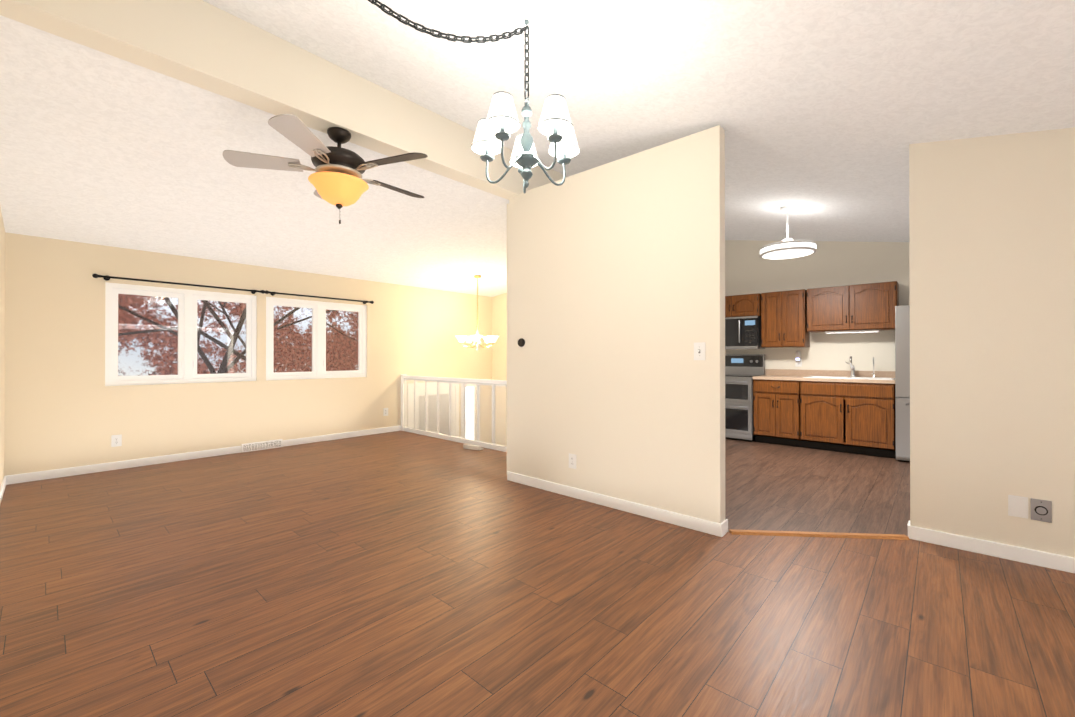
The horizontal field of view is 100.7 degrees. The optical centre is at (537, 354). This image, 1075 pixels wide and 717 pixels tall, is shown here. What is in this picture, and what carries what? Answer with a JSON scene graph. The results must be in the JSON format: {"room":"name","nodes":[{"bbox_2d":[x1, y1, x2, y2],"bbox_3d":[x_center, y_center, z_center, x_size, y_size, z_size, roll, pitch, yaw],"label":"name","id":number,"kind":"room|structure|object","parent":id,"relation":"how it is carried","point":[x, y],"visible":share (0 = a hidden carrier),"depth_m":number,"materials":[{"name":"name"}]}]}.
{"room":"empty living room","nodes":[
{"label":"empty living room","id":0,"kind":"room"},
{"bbox_2d":[0,206,4,486],"bbox_3d":[-1.382,-0.499,0.842,9.800,3.400,0.120,0,0,42],"label":"wall","id":1,"kind":"structure","parent":0,"point":[2,319],"depth_m":3.91,"materials":[{"name":"beige paint"}]},
{"bbox_2d":[0,475,7,503],"bbox_3d":[-1.338,1.159,0.884,9.800,0.085,0.015,0,0,42],"label":"baseboard","id":2,"kind":"structure","parent":1,"relation":"attached to","point":[5,480],"depth_m":3.88,"materials":[{"name":"white wood"}]},
{"bbox_2d":[4,232,491,475],"bbox_3d":[-2.518,0.700,6.983,0.120,4.050,7.725,0,0,42],"label":"wall","id":3,"kind":"structure","parent":0,"point":[65,407],"depth_m":5.11,"materials":[{"name":"beige paint"}]},
{"bbox_2d":[111,434,121,446],"bbox_3d":[-4.465,0.911,4.728,0.008,0.122,0.080,0,0,42],"label":"outlet","id":4,"kind":"object","parent":3,"relation":"attached to","point":[116,440],"visible":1,"depth_m":4.72,"materials":[{"name":"white plastic"}]},
{"bbox_2d":[8,446,240,484],"bbox_3d":[-4.330,1.174,4.871,0.016,0.085,1.869,0,0,42],"label":"baseboard","id":5,"kind":"structure","parent":3,"relation":"attached to","point":[71,471],"depth_m":4.72,"materials":[{"name":"white wood"}]},
{"bbox_2d":[92,273,264,293],"bbox_3d":[-4.034,-0.805,5.144,0.097,0.053,1.569,0,0,42],"label":"curtain rod","id":6,"kind":"object","parent":3,"relation":"attached to","point":[106,277],"visible":1,"depth_m":5.00,"materials":[{"name":"black metal"}]},
{"bbox_2d":[105,282,256,385],"bbox_3d":[-4.096,-0.214,5.221,0.092,1.095,1.404,0,0,42],"label":"casement window","id":7,"kind":"structure","parent":3,"relation":"in","point":[187,336],"depth_m":5.17,"materials":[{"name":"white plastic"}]},
{"bbox_2d":[241,439,282,452],"bbox_3d":[-3.540,1.168,5.737,0.028,0.105,0.465,0,0,42],"label":"floor vent","id":8,"kind":"object","parent":3,"relation":"attached to","point":[261,445],"visible":1,"depth_m":5.72,"materials":[{"name":"white metal"}]},
{"bbox_2d":[266,297,366,380],"bbox_3d":[-3.098,-0.210,6.328,0.092,1.095,1.384,0,0,42],"label":"casement window","id":9,"kind":"structure","parent":3,"relation":"in","point":[318,338],"depth_m":6.29,"materials":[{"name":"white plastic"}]},
{"bbox_2d":[265,290,373,303],"bbox_3d":[-3.016,-0.800,6.273,0.097,0.053,1.479,0,0,42],"label":"curtain rod","id":10,"kind":"object","parent":3,"relation":"attached to","point":[274,293],"visible":0.98,"depth_m":6.17,"materials":[{"name":"black metal"}]},
{"bbox_2d":[283,425,400,446],"bbox_3d":[-2.803,1.181,6.566,0.013,0.085,1.745,0,0,42],"label":"baseboard","id":11,"kind":"structure","parent":3,"relation":"attached to","point":[290,442],"depth_m":6.46,"materials":[{"name":"white wood"}]},
{"bbox_2d":[383,408,387,415],"bbox_3d":[-2.392,0.900,7.027,0.008,0.122,0.080,0,0,42],"label":"outlet","id":12,"kind":"object","parent":3,"relation":"attached to","point":[385,411],"visible":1,"depth_m":7.02,"materials":[{"name":"white plastic"}]},
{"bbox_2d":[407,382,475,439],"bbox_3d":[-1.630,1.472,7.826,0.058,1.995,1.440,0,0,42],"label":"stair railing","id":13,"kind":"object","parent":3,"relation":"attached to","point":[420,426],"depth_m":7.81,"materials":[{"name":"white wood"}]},
{"bbox_2d":[0,15,508,296],"bbox_3d":[-1.274,-1.632,5.870,3.470,1.013,7.725,0,0,42],"label":"ceiling","id":14,"kind":"structure","parent":0,"point":[97,147],"depth_m":3.73,"materials":[{"name":"white paint"}]},
{"bbox_2d":[474,275,480,316],"label":"chain","id":15,"kind":"object","parent":14,"relation":"hanging from","point":[476,276],"depth_m":7.09,"materials":[{"name":"gold metal"}]},
{"bbox_2d":[456,322,498,350],"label":"chandelier","id":16,"kind":"object","parent":15,"relation":"hanging from","point":[478,336],"depth_m":7.01,"materials":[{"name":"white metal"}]},
{"bbox_2d":[492,293,506,445],"bbox_3d":[0.121,1.028,7.877,2.600,5.600,0.120,0,0,42],"label":"wall","id":17,"kind":"structure","parent":0,"point":[499,329],"depth_m":8.55,"materials":[{"name":"beige paint"}]},
{"bbox_2d":[507,204,508,470],"bbox_3d":[1.105,-0.146,5.987,0.100,2.735,4.116,0,0,42],"label":"wall","id":18,"kind":"structure","parent":0,"point":[507,337],"depth_m":4.48,"materials":[{"name":"beige paint"}]},
{"bbox_2d":[0,430,1074,716],"bbox_3d":[1.120,1.337,3.699,9.920,0.250,7.725,0,0,42],"label":"floor","id":19,"kind":"structure","parent":0,"point":[400,574],"depth_m":2.20,"materials":[{"name":"laminate"}]},
{"bbox_2d":[401,374,506,451],"bbox_3d":[-0.884,0.751,6.722,2.648,0.945,1.044,0,0,42],"label":"stair railing","id":20,"kind":"object","parent":19,"relation":"on","point":[464,382],"visible":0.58,"depth_m":6.30,"materials":[{"name":"white wood"}]},
{"bbox_2d":[463,444,483,449],"bbox_3d":[-0.833,1.195,5.788,0.260,0.050,0.102,0,0,30],"label":"floor vent","id":21,"kind":"object","parent":19,"relation":"in","point":[471,447],"visible":1,"depth_m":5.74,"materials":[{"name":"white plastic"}]},
{"bbox_2d":[725,354,764,441],"bbox_3d":[2.890,0.609,6.654,0.754,1.230,0.703,0,0,42],"label":"range","id":22,"kind":"object","parent":19,"relation":"on","point":[741,370],"visible":0.54,"depth_m":6.36,"materials":[{"name":"silver metal"}]},
{"bbox_2d":[753,379,796,446],"bbox_3d":[3.424,0.781,6.235,0.591,0.882,0.632,0,0,42],"label":"base cabinet","id":23,"kind":"object","parent":19,"relation":"on","point":[774,401],"depth_m":6.02,"materials":[{"name":"brown wood"}]},
{"bbox_2d":[729,529,909,539],"bbox_3d":[1.873,1.202,2.986,1.126,0.016,0.060,0,0,5],"label":"trim","id":24,"kind":"structure","parent":19,"relation":"on","point":[821,534],"depth_m":2.97,"materials":[{"name":"brown wood"}]},
{"bbox_2d":[797,381,895,458],"bbox_3d":[3.985,0.779,5.728,0.997,0.882,0.632,0,0,42],"label":"base cabinet","id":25,"kind":"object","parent":19,"relation":"on","point":[852,417],"depth_m":5.47,"materials":[{"name":"brown wood"}]},
{"bbox_2d":[753,369,894,383],"bbox_3d":[3.779,0.274,5.914,1.556,0.130,0.639,0,0,42],"label":"countertop","id":26,"kind":"structure","parent":25,"relation":"on","point":[785,374],"depth_m":5.97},
{"bbox_2d":[803,376,894,379],"bbox_3d":[3.992,0.380,5.722,0.925,0.181,0.462,0,0,42],"label":"sink","id":27,"kind":"object","parent":26,"relation":"in","point":[869,378],"visible":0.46,"depth_m":5.68,"materials":[{"name":"white ceramic"}]},
{"bbox_2d":[845,356,855,376],"bbox_3d":[4.054,0.153,5.797,0.117,0.271,0.232,0,0,42],"label":"kitchen faucet","id":28,"kind":"object","parent":26,"relation":"on","point":[852,367],"visible":1,"depth_m":5.82,"materials":[{"name":"silver metal"}]},
{"bbox_2d":[895,305,909,461],"bbox_3d":[4.624,0.327,5.010,0.908,1.780,0.783,0,0,42],"label":"stainless refrigerator","id":29,"kind":"object","parent":19,"relation":"on","point":[902,363],"visible":0.1,"depth_m":5.03,"materials":[{"name":"silver metal"}]},
{"bbox_2d":[509,125,724,522],"bbox_3d":[0.504,-0.163,3.690,2.015,2.750,0.100,0,0,42],"label":"wall","id":30,"kind":"structure","parent":0,"point":[616,290],"depth_m":3.45,"materials":[{"name":"beige paint"}]},
{"bbox_2d":[518,338,524,346],"bbox_3d":[-0.155,-0.116,4.200,0.082,0.082,0.024,0,0,42],"label":"thermostat","id":31,"kind":"object","parent":30,"relation":"attached to","point":[521,342],"visible":0.98,"depth_m":4.18,"materials":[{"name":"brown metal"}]},
{"bbox_2d":[569,453,575,468],"bbox_3d":[0.297,0.907,3.799,0.080,0.122,0.008,0,0,42],"label":"outlet","id":32,"kind":"object","parent":30,"relation":"attached to","point":[572,460],"visible":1,"depth_m":3.79,"materials":[{"name":"white plastic"}]},
{"bbox_2d":[507,471,727,536],"bbox_3d":[0.476,1.170,3.654,2.047,0.085,0.042,0,0,42],"label":"baseboard","id":33,"kind":"structure","parent":30,"relation":"attached to","point":[717,529],"depth_m":3.42,"materials":[{"name":"white wood"}]},
{"bbox_2d":[694,342,704,359],"bbox_3d":[1.111,-0.024,3.063,0.080,0.122,0.016,0,0,42],"label":"light switch","id":34,"kind":"object","parent":30,"relation":"attached to","point":[699,350],"visible":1,"depth_m":3.06,"materials":[{"name":"white plastic"}]},
{"bbox_2d":[203,0,1074,241],"bbox_3d":[2.476,-1.433,2.487,6.270,1.372,7.725,0,0,42],"label":"ceiling","id":35,"kind":"structure","parent":0,"point":[823,114],"depth_m":2.49,"materials":[{"name":"white paint"}]},
{"bbox_2d":[0,0,566,199],"bbox_3d":[0.081,-1.815,4.649,0.180,0.592,7.725,0,0,42],"label":"ridge beam","id":36,"kind":"structure","parent":35,"relation":"attached to","point":[202,44],"depth_m":2.65,"materials":[{"name":"beige paint"}]},
{"bbox_2d":[222,114,427,223],"bbox_3d":[-1.338,-1.210,3.092,1.311,0.627,1.281,0,0,42],"label":"ceiling fan","id":37,"kind":"object","parent":36,"relation":"hanging from","point":[337,180],"visible":1,"depth_m":2.92,"materials":[{"name":"brown wood"}]},
{"bbox_2d":[368,0,578,193],"bbox_3d":[-0.310,-1.273,1.995,0.674,0.897,1.176,0,0,42],"label":"dining chandelier","id":38,"kind":"object","parent":35,"relation":"hanging from","point":[498,126],"visible":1,"depth_m":2.12,"materials":[{"name":"white glass"}]},
{"bbox_2d":[760,206,816,258],"bbox_3d":[2.693,-1.336,4.803,0.532,0.524,0.532,0,0,42],"label":"pendant light","id":39,"kind":"object","parent":35,"relation":"hanging from","point":[787,248],"visible":1,"depth_m":4.70,"materials":[{"name":"white paint"}]},
{"bbox_2d":[725,240,909,370],"bbox_3d":[3.712,-0.527,6.489,9.800,3.500,0.120,0,0,42],"label":"wall","id":40,"kind":"structure","parent":0,"point":[749,269],"depth_m":6.14,"materials":[{"name":"beige paint"}]},
{"bbox_2d":[725,296,728,317],"bbox_3d":[2.882,-0.725,6.930,0.378,0.331,0.330,0,0,42],"label":"upper cabinet","id":41,"kind":"object","parent":40,"relation":"attached to","point":[726,297],"depth_m":6.74,"materials":[{"name":"brown wood"}]},
{"bbox_2d":[729,293,760,316],"bbox_3d":[3.162,-0.726,6.677,0.377,0.331,0.330,0,0,42],"label":"upper cabinet","id":42,"kind":"object","parent":40,"relation":"attached to","point":[744,305],"depth_m":6.56,"materials":[{"name":"brown wood"}]},
{"bbox_2d":[725,316,764,348],"bbox_3d":[2.983,-0.323,6.761,0.753,0.470,0.438,0,0,42],"label":"microwave","id":43,"kind":"object","parent":42,"relation":"attached to","point":[743,332],"visible":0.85,"depth_m":6.51,"materials":[{"name":"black metal"}]},
{"bbox_2d":[761,291,780,347],"bbox_3d":[3.423,-0.500,6.441,0.275,0.786,0.330,0,0,42],"label":"upper cabinet","id":44,"kind":"object","parent":40,"relation":"attached to","point":[771,301],"depth_m":6.33,"materials":[{"name":"brown wood"}]},
{"bbox_2d":[781,289,809,347],"bbox_3d":[3.627,-0.500,6.257,0.275,0.786,0.330,0,0,42],"label":"upper cabinet","id":45,"kind":"object","parent":40,"relation":"attached to","point":[792,318],"depth_m":6.14,"materials":[{"name":"brown wood"}]},
{"bbox_2d":[795,358,801,366],"bbox_3d":[3.735,0.107,6.378,0.080,0.122,0.008,0,0,42],"label":"outlet","id":46,"kind":"object","parent":40,"relation":"attached to","point":[798,363],"visible":0.77,"depth_m":6.38,"materials":[{"name":"white plastic"}]},
{"bbox_2d":[795,351,800,360],"bbox_3d":[3.717,0.013,6.359,0.060,0.148,0.060,0,0,42],"label":"air freshener","id":47,"kind":"object","parent":46,"relation":"attached to","point":[797,356],"visible":0.96,"depth_m":6.34,"materials":[{"name":"white plastic"}]},
{"bbox_2d":[805,285,848,332],"bbox_3d":[3.924,-0.604,5.989,0.476,0.581,0.330,0,0,42],"label":"upper cabinet","id":48,"kind":"object","parent":40,"relation":"attached to","point":[826,308],"depth_m":5.87,"materials":[{"name":"brown wood"}]},
{"bbox_2d":[825,330,879,333],"bbox_3d":[4.067,-0.300,5.771,0.576,0.028,0.070,0,0,42],"label":"under-cabinet light","id":49,"kind":"object","parent":48,"relation":"attached to","point":[854,331],"visible":0.93,"depth_m":5.73,"materials":[{"name":"white paint"}]},
{"bbox_2d":[849,281,898,330],"bbox_3d":[4.278,-0.605,5.670,0.477,0.581,0.330,0,0,42],"label":"upper cabinet","id":50,"kind":"object","parent":40,"relation":"attached to","point":[871,305],"depth_m":5.55,"materials":[{"name":"brown wood"}]},
{"bbox_2d":[909,127,1074,557],"bbox_3d":[3.780,-0.445,1.829,3.457,3.300,0.120,0,0,42],"label":"wall","id":51,"kind":"structure","parent":0,"point":[992,308],"depth_m":2.68,"materials":[{"name":"beige paint"}]},
{"bbox_2d":[907,521,1074,572],"bbox_3d":[3.730,1.163,1.780,3.473,0.085,0.016,0,0,42],"label":"baseboard","id":52,"kind":"structure","parent":51,"relation":"attached to","point":[1029,556],"depth_m":2.67,"materials":[{"name":"white wood"}]},
{"bbox_2d":[1008,495,1027,518],"bbox_3d":[2.813,0.888,2.609,0.080,0.122,0.007,0,0,42],"label":"outlet","id":53,"kind":"object","parent":51,"relation":"attached to","point":[1017,506],"visible":1,"depth_m":2.61,"materials":[{"name":"white plastic"}]},
{"bbox_2d":[1031,498,1051,522],"bbox_3d":[2.878,0.890,2.547,0.080,0.122,0.014,0,0,42],"label":"inlet","id":54,"kind":"object","parent":51,"relation":"attached to","point":[1041,510],"visible":1,"depth_m":2.54,"materials":[{"name":"grey plastic"}]},
{"label":"outside","id":55,"kind":"structure","parent":0,"visible":0},
{"bbox_2d":[118,297,356,373],"bbox_3d":[-5.775,-0.662,6.902,1.226,5.804,6.806,0,0,42],"label":"branches","id":56,"kind":"object","parent":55,"point":[234,337],"depth_m":7.44,"materials":[{"name":"black plant"}]},
{"bbox_2d":[118,294,357,375],"bbox_3d":[-6.312,-0.769,8.516,0.001,10.000,16.000,0,0,42],"label":"sky","id":57,"kind":"structure","parent":55,"point":[172,347],"depth_m":8.64,"materials":[{"name":"white"}]}
]}

